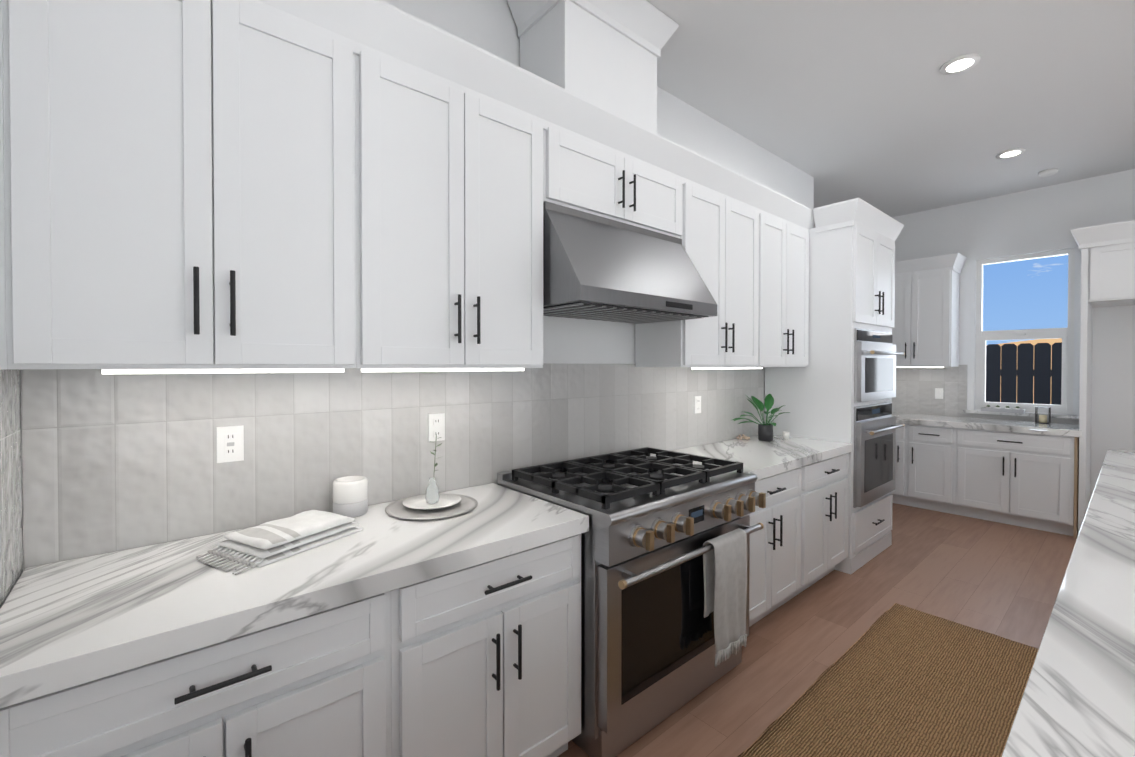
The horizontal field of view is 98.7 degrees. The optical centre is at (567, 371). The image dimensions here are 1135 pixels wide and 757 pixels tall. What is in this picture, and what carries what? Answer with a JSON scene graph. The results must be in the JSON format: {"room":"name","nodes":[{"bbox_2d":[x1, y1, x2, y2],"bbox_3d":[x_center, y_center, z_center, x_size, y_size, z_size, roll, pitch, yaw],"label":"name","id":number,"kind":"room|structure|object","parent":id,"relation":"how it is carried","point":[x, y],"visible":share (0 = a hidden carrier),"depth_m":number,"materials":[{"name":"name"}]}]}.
{"room":"kitchen","nodes":[
{"label":"kitchen","id":0,"kind":"room"},
{"bbox_2d":[21,0,813,570],"bbox_3d":[0.308,-0.164,2.878,4.990,3.167,0.120,-1,1,-41],"label":"wall","id":1,"kind":"structure","parent":0,"point":[489,26],"depth_m":2.73,"materials":[{"name":"paint"}]},
{"bbox_2d":[0,0,387,373],"bbox_3d":[-1.018,-0.516,1.418,0.818,1.017,0.343,-1,1,-41],"label":"upper cabinet","id":2,"kind":"object","parent":1,"relation":"attached to","point":[246,186],"depth_m":1.24,"materials":[{"name":"paint"}]},
{"bbox_2d":[21,363,763,569],"bbox_3d":[0.054,0.240,2.580,3.953,0.559,0.008,-1,1,-41],"label":"backsplash","id":3,"kind":"structure","parent":1,"relation":"attached to","point":[114,462],"depth_m":1.72,"materials":[{"name":"tile"}]},
{"bbox_2d":[217,426,243,462],"bbox_3d":[-1.095,0.237,1.584,0.072,0.115,0.009,-1,1,-41],"label":"outlet","id":4,"kind":"object","parent":3,"relation":"attached to","point":[230,443],"depth_m":1.58,"materials":[{"name":"white plastic"}]},
{"bbox_2d":[428,413,444,441],"bbox_3d":[-0.551,0.236,2.052,0.072,0.115,0.008,-1,1,-41],"label":"outlet","id":5,"kind":"object","parent":3,"relation":"attached to","point":[436,422],"depth_m":2.05,"materials":[{"name":"white plastic"}]},
{"bbox_2d":[694,396,700,413],"bbox_3d":[0.876,0.225,3.273,0.072,0.115,0.008,-1,1,-41],"label":"outlet","id":6,"kind":"object","parent":3,"relation":"attached to","point":[697,399],"depth_m":3.26,"materials":[{"name":"white plastic"}]},
{"bbox_2d":[388,44,551,371],"bbox_3d":[-0.507,-0.521,1.856,0.808,1.017,0.343,-1,1,-41],"label":"upper cabinet","id":7,"kind":"object","parent":1,"relation":"attached to","point":[470,163],"depth_m":1.74,"materials":[{"name":"paint"}]},
{"bbox_2d":[500,0,683,171],"bbox_3d":[0.137,-1.388,2.357,0.760,0.702,0.406,-1,1,-41],"label":"cover","id":8,"kind":"object","parent":1,"relation":"attached to","point":[591,64],"depth_m":2.21,"materials":[{"name":"paint"}]},
{"bbox_2d":[552,124,687,239],"bbox_3d":[0.155,-0.870,2.419,0.926,0.331,0.343,-1,1,-41],"label":"upper cabinet","id":9,"kind":"object","parent":1,"relation":"attached to","point":[590,176],"depth_m":2.25,"materials":[{"name":"paint"}]},
{"bbox_2d":[543,201,716,323],"bbox_3d":[0.222,-0.483,2.344,0.922,0.436,0.550,-1,1,-41],"label":"range hood","id":10,"kind":"object","parent":1,"relation":"attached to","point":[595,267],"visible":0.83,"depth_m":2.12,"materials":[{"name":"silver metal"}]},
{"bbox_2d":[635,172,767,368],"bbox_3d":[0.839,-0.533,3.008,0.868,1.017,0.343,-1,1,-41],"label":"upper cabinet","id":11,"kind":"object","parent":1,"relation":"attached to","point":[727,242],"depth_m":2.84,"materials":[{"name":"paint"}]},
{"bbox_2d":[768,208,807,367],"bbox_3d":[1.367,-0.538,3.460,0.802,1.017,0.343,-1,1,-41],"label":"upper cabinet","id":12,"kind":"object","parent":1,"relation":"attached to","point":[787,237],"depth_m":3.36,"materials":[{"name":"paint"}]},
{"bbox_2d":[557,503,1076,756],"bbox_3d":[1.288,1.469,1.089,10.090,0.060,6.900,-1,1,-41],"label":"floor","id":13,"kind":"structure","parent":0,"point":[1003,580],"depth_m":2.92,"materials":[{"name":"brown wood"}]},
{"bbox_2d":[0,592,399,756],"bbox_3d":[-0.954,1.008,1.306,0.748,0.856,0.623,-1,1,-41],"label":"base cabinet","id":14,"kind":"object","parent":13,"relation":"on","point":[327,684],"depth_m":1.10,"materials":[{"name":"paint"}]},
{"bbox_2d":[0,484,588,711],"bbox_3d":[-0.682,0.548,1.521,1.448,0.056,0.645,-1,1,-41],"label":"countertop","id":15,"kind":"structure","parent":14,"relation":"on","point":[67,625],"depth_m":1.20,"materials":[{"name":"white stone"}]},
{"bbox_2d":[196,510,362,574],"bbox_3d":[-0.856,0.490,1.467,0.225,0.060,0.390,0,1,27],"label":"folded towel","id":16,"kind":"object","parent":15,"relation":"on","point":[264,544],"visible":1,"depth_m":1.40,"materials":[{"name":"fabric"}]},
{"bbox_2d":[332,476,367,517],"bbox_3d":[-0.785,0.453,1.764,0.117,0.128,0.117,-1,1,-41],"label":"canister","id":17,"kind":"object","parent":15,"relation":"on","point":[350,496],"visible":0.96,"depth_m":1.72,"materials":[{"name":"grey ceramic"}]},
{"bbox_2d":[385,493,477,519],"bbox_3d":[-0.511,0.503,1.845,0.336,0.026,0.336,-1,1,-41],"label":"plate setting","id":18,"kind":"object","parent":15,"relation":"on","point":[417,507],"visible":0.94,"depth_m":1.81,"materials":[{"name":"grey ceramic"}]},
{"bbox_2d":[425,434,441,504],"bbox_3d":[-0.501,0.369,1.843,0.069,0.260,0.067,-1,1,-41],"label":"bud vase","id":19,"kind":"object","parent":18,"relation":"on","point":[430,488],"visible":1,"depth_m":1.84,"materials":[{"name":"clear glass"}]},
{"bbox_2d":[400,536,580,756],"bbox_3d":[-0.404,1.003,1.776,0.699,0.856,0.623,-1,1,-41],"label":"base cabinet","id":20,"kind":"object","parent":13,"relation":"on","point":[490,654],"depth_m":1.52,"materials":[{"name":"paint"}]},
{"bbox_2d":[497,447,765,756],"bbox_3d":[0.311,0.934,2.255,0.992,0.985,0.788,-1,1,-41],"label":"range","id":21,"kind":"object","parent":13,"relation":"on","point":[656,522],"visible":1,"depth_m":1.90,"materials":[{"name":"silver metal"}]},
{"bbox_2d":[703,528,746,667],"bbox_3d":[0.680,0.962,2.094,0.250,0.517,0.073,-1,1,-41],"label":"hanging towel","id":22,"kind":"object","parent":21,"relation":"hanging from","point":[725,576],"visible":1,"depth_m":2.07,"materials":[{"name":"fabric"}]},
{"bbox_2d":[747,468,807,626],"bbox_3d":[0.918,0.991,2.908,0.759,0.856,0.623,-1,1,-41],"label":"base cabinet","id":23,"kind":"object","parent":13,"relation":"on","point":[778,572],"depth_m":2.74,"materials":[{"name":"paint"}]},
{"bbox_2d":[650,436,847,483],"bbox_3d":[1.202,0.531,3.134,1.491,0.056,0.645,-1,1,-41],"label":"countertop","id":24,"kind":"structure","parent":23,"relation":"on","point":[764,459],"depth_m":3.06,"materials":[{"name":"white stone"}]},
{"bbox_2d":[736,434,749,439],"bbox_3d":[1.285,0.482,3.558,0.102,0.030,0.091,-1,1,-41],"label":"bead garland","id":25,"kind":"object","parent":24,"relation":"on","point":[743,436],"visible":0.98,"depth_m":3.54,"materials":[{"name":"beige"}]},
{"bbox_2d":[732,394,789,440],"bbox_3d":[1.436,0.326,3.515,0.523,0.343,0.398,-1,1,-41],"label":"potted plant","id":26,"kind":"object","parent":24,"relation":"on","point":[765,432],"visible":1,"depth_m":3.46,"materials":[{"name":"green plant"}]},
{"bbox_2d":[783,432,788,438],"bbox_3d":[1.601,0.471,3.569,0.046,0.052,0.046,-1,1,-41],"label":"votive","id":27,"kind":"object","parent":24,"relation":"on","point":[785,435],"visible":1,"depth_m":3.55,"materials":[{"name":"white ceramic"}]},
{"bbox_2d":[808,456,847,586],"bbox_3d":[1.485,0.986,3.393,0.732,0.856,0.623,-1,1,-41],"label":"base cabinet","id":28,"kind":"object","parent":13,"relation":"on","point":[827,480],"depth_m":3.15,"materials":[{"name":"paint"}]},
{"bbox_2d":[756,198,903,573],"bbox_3d":[2.111,0.117,3.877,0.976,2.584,0.688,-1,1,-41],"label":"tall cabinet","id":29,"kind":"object","parent":13,"relation":"on","point":[845,393],"depth_m":3.53,"materials":[{"name":"paint"}]},
{"bbox_2d":[738,603,1038,756],"bbox_3d":[1.303,1.424,1.878,2.448,0.011,0.758,-1,1,-41],"label":"jute rug","id":30,"kind":"object","parent":13,"relation":"on","point":[896,680],"visible":0.9,"depth_m":2.12,"materials":[{"name":"brown wicker"}]},
{"bbox_2d":[891,424,954,513],"bbox_3d":[3.710,0.967,5.192,0.642,0.856,0.783,-1,1,-41],"label":"base cabinet","id":31,"kind":"object","parent":13,"relation":"on","point":[925,457],"depth_m":4.87,"materials":[{"name":"paint"}]},
{"bbox_2d":[955,428,1086,538],"bbox_3d":[4.230,0.973,4.585,0.642,0.856,0.817,-1,1,-41],"label":"base cabinet","id":32,"kind":"object","parent":13,"relation":"on","point":[1016,472],"depth_m":4.33,"materials":[{"name":"paint"}]},
{"bbox_2d":[891,412,1086,435],"bbox_3d":[3.976,0.512,4.863,0.664,0.056,1.623,-1,1,-41],"label":"countertop","id":33,"kind":"structure","parent":32,"relation":"on","point":[984,425],"depth_m":4.54,"materials":[{"name":"white stone"}]},
{"bbox_2d":[981,405,1025,412],"bbox_3d":[4.330,0.374,4.848,0.105,0.064,0.320,-1,1,-41],"label":"tray","id":34,"kind":"object","parent":33,"relation":"on","point":[1007,409],"visible":1,"depth_m":4.81,"materials":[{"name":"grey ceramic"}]},
{"bbox_2d":[1030,429,1047,431],"bbox_3d":[3.861,0.487,3.992,0.112,0.011,0.112,-1,1,-41],"label":"dish","id":35,"kind":"object","parent":33,"relation":"on","point":[1038,430],"visible":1,"depth_m":4.00,"materials":[{"name":"white ceramic"}]},
{"bbox_2d":[1035,406,1050,423],"bbox_3d":[4.463,0.412,4.574,0.096,0.150,0.096,-1,1,-41],"label":"candle lantern","id":36,"kind":"object","parent":33,"relation":"on","point":[1042,418],"visible":1,"depth_m":4.56,"materials":[{"name":"black"}]},
{"bbox_2d":[1001,449,1134,756],"bbox_3d":[1.513,0.987,0.637,6.250,0.914,1.250,-1,1,-41],"label":"kitchen island","id":37,"kind":"object","parent":13,"relation":"on","point":[1078,698],"visible":1,"depth_m":0.92,"materials":[{"name":"stone"}]},
{"bbox_2d":[646,0,1134,227],"bbox_3d":[1.288,-1.768,1.054,10.090,0.080,6.900,-1,1,-41],"label":"ceiling","id":38,"kind":"structure","parent":0,"point":[869,102],"depth_m":3.02,"materials":[{"name":"paint"}]},
{"bbox_2d":[940,53,980,74],"bbox_3d":[2.227,-1.740,2.766,0.180,0.012,0.180,-1,1,-41],"label":"recessed light","id":39,"kind":"object","parent":38,"relation":"in","point":[960,64],"visible":1,"depth_m":2.76,"materials":[{"name":"white plastic"}]},
{"bbox_2d":[996,148,1025,158],"bbox_3d":[3.568,-1.752,3.926,0.180,0.012,0.180,-1,1,-41],"label":"recessed light","id":40,"kind":"object","parent":38,"relation":"in","point":[1011,153],"visible":1,"depth_m":3.92,"materials":[{"name":"white plastic"}]},
{"bbox_2d":[1038,168,1057,176],"bbox_3d":[4.238,-1.746,4.298,0.130,0.032,0.130,-1,1,-41],"label":"smoke detector","id":41,"kind":"object","parent":38,"relation":"attached to","point":[1047,172],"visible":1,"depth_m":4.27,"materials":[{"name":"white plastic"}]},
{"bbox_2d":[892,169,1134,499],"bbox_3d":[5.022,-0.178,4.268,0.140,3.167,6.500,-1,1,-41],"label":"wall","id":42,"kind":"structure","parent":0,"point":[1042,219],"depth_m":4.57,"materials":[{"name":"paint"}]},
{"bbox_2d":[892,252,966,367],"bbox_3d":[3.797,-0.620,5.273,0.383,1.141,0.748,-1,1,-41],"label":"upper cabinet","id":43,"kind":"object","parent":42,"relation":"attached to","point":[926,325],"depth_m":5.10,"materials":[{"name":"paint"}]},
{"bbox_2d":[892,365,1078,423],"bbox_3d":[4.229,0.213,5.084,0.008,0.559,1.635,-1,1,-41],"label":"backsplash","id":44,"kind":"structure","parent":42,"relation":"attached to","point":[915,390],"depth_m":5.32,"materials":[{"name":"tile"}]},
{"bbox_2d":[935,388,942,398],"bbox_3d":[4.037,0.244,5.295,0.009,0.115,0.072,-1,1,-41],"label":"outlet","id":45,"kind":"object","parent":44,"relation":"attached to","point":[938,391],"depth_m":5.29,"materials":[{"name":"white plastic"}]},
{"bbox_2d":[975,248,1074,414],"bbox_3d":[4.515,-0.373,4.835,0.090,1.555,0.715,-1,1,-41],"label":"window","id":46,"kind":"structure","parent":42,"relation":"in","point":[1066,335],"depth_m":4.77,"materials":[{"name":"white plastic"}]},
{"bbox_2d":[1070,220,1134,311],"bbox_3d":[4.814,-0.873,3.832,0.708,0.604,1.160,-1,1,-41],"label":"upper cabinet","id":47,"kind":"object","parent":42,"relation":"attached to","point":[1107,251],"depth_m":3.93,"materials":[{"name":"paint"}]},
{"bbox_3d":[-0.983,-0.140,0.641,0.120,3.167,1.600,-1,1,-41],"label":"wall","id":48,"kind":"structure","parent":0,"visible":0},
{"bbox_2d":[0,369,22,607],"bbox_3d":[-0.947,0.260,0.703,0.008,0.559,1.542,-1,1,-41],"label":"backsplash","id":49,"kind":"structure","parent":48,"relation":"attached to","point":[11,551],"depth_m":1.19,"materials":[{"name":"tile"}]},
{"label":"outside","id":50,"kind":"structure","parent":0,"visible":0},
{"bbox_2d":[983,255,1067,344],"bbox_3d":[28.117,-17.798,23.126,0.001,42.000,85.000,-1,1,-41],"label":"sky","id":51,"kind":"structure","parent":50,"point":[1027,294],"depth_m":26.74,"materials":[{"name":"blue"}]},
{"bbox_3d":[16.779,1.480,13.626,29.850,0.250,85.000,-1,1,-41],"label":"ground","id":52,"kind":"structure","parent":50,"visible":0},
{"bbox_2d":[986,338,1061,403],"bbox_3d":[14.326,-0.338,7.360,0.300,3.420,12.700,-1,1,-41],"label":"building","id":53,"kind":"structure","parent":52,"relation":"on","point":[1051,342],"depth_m":11.26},
{"bbox_2d":[986,342,1061,404],"bbox_3d":[7.479,0.494,6.264,0.060,1.780,10.072,-1,1,-41],"label":"fence","id":54,"kind":"object","parent":52,"relation":"on","point":[1012,369],"visible":0.12,"depth_m":7.13,"materials":[{"name":"grey wood"}]}
]}

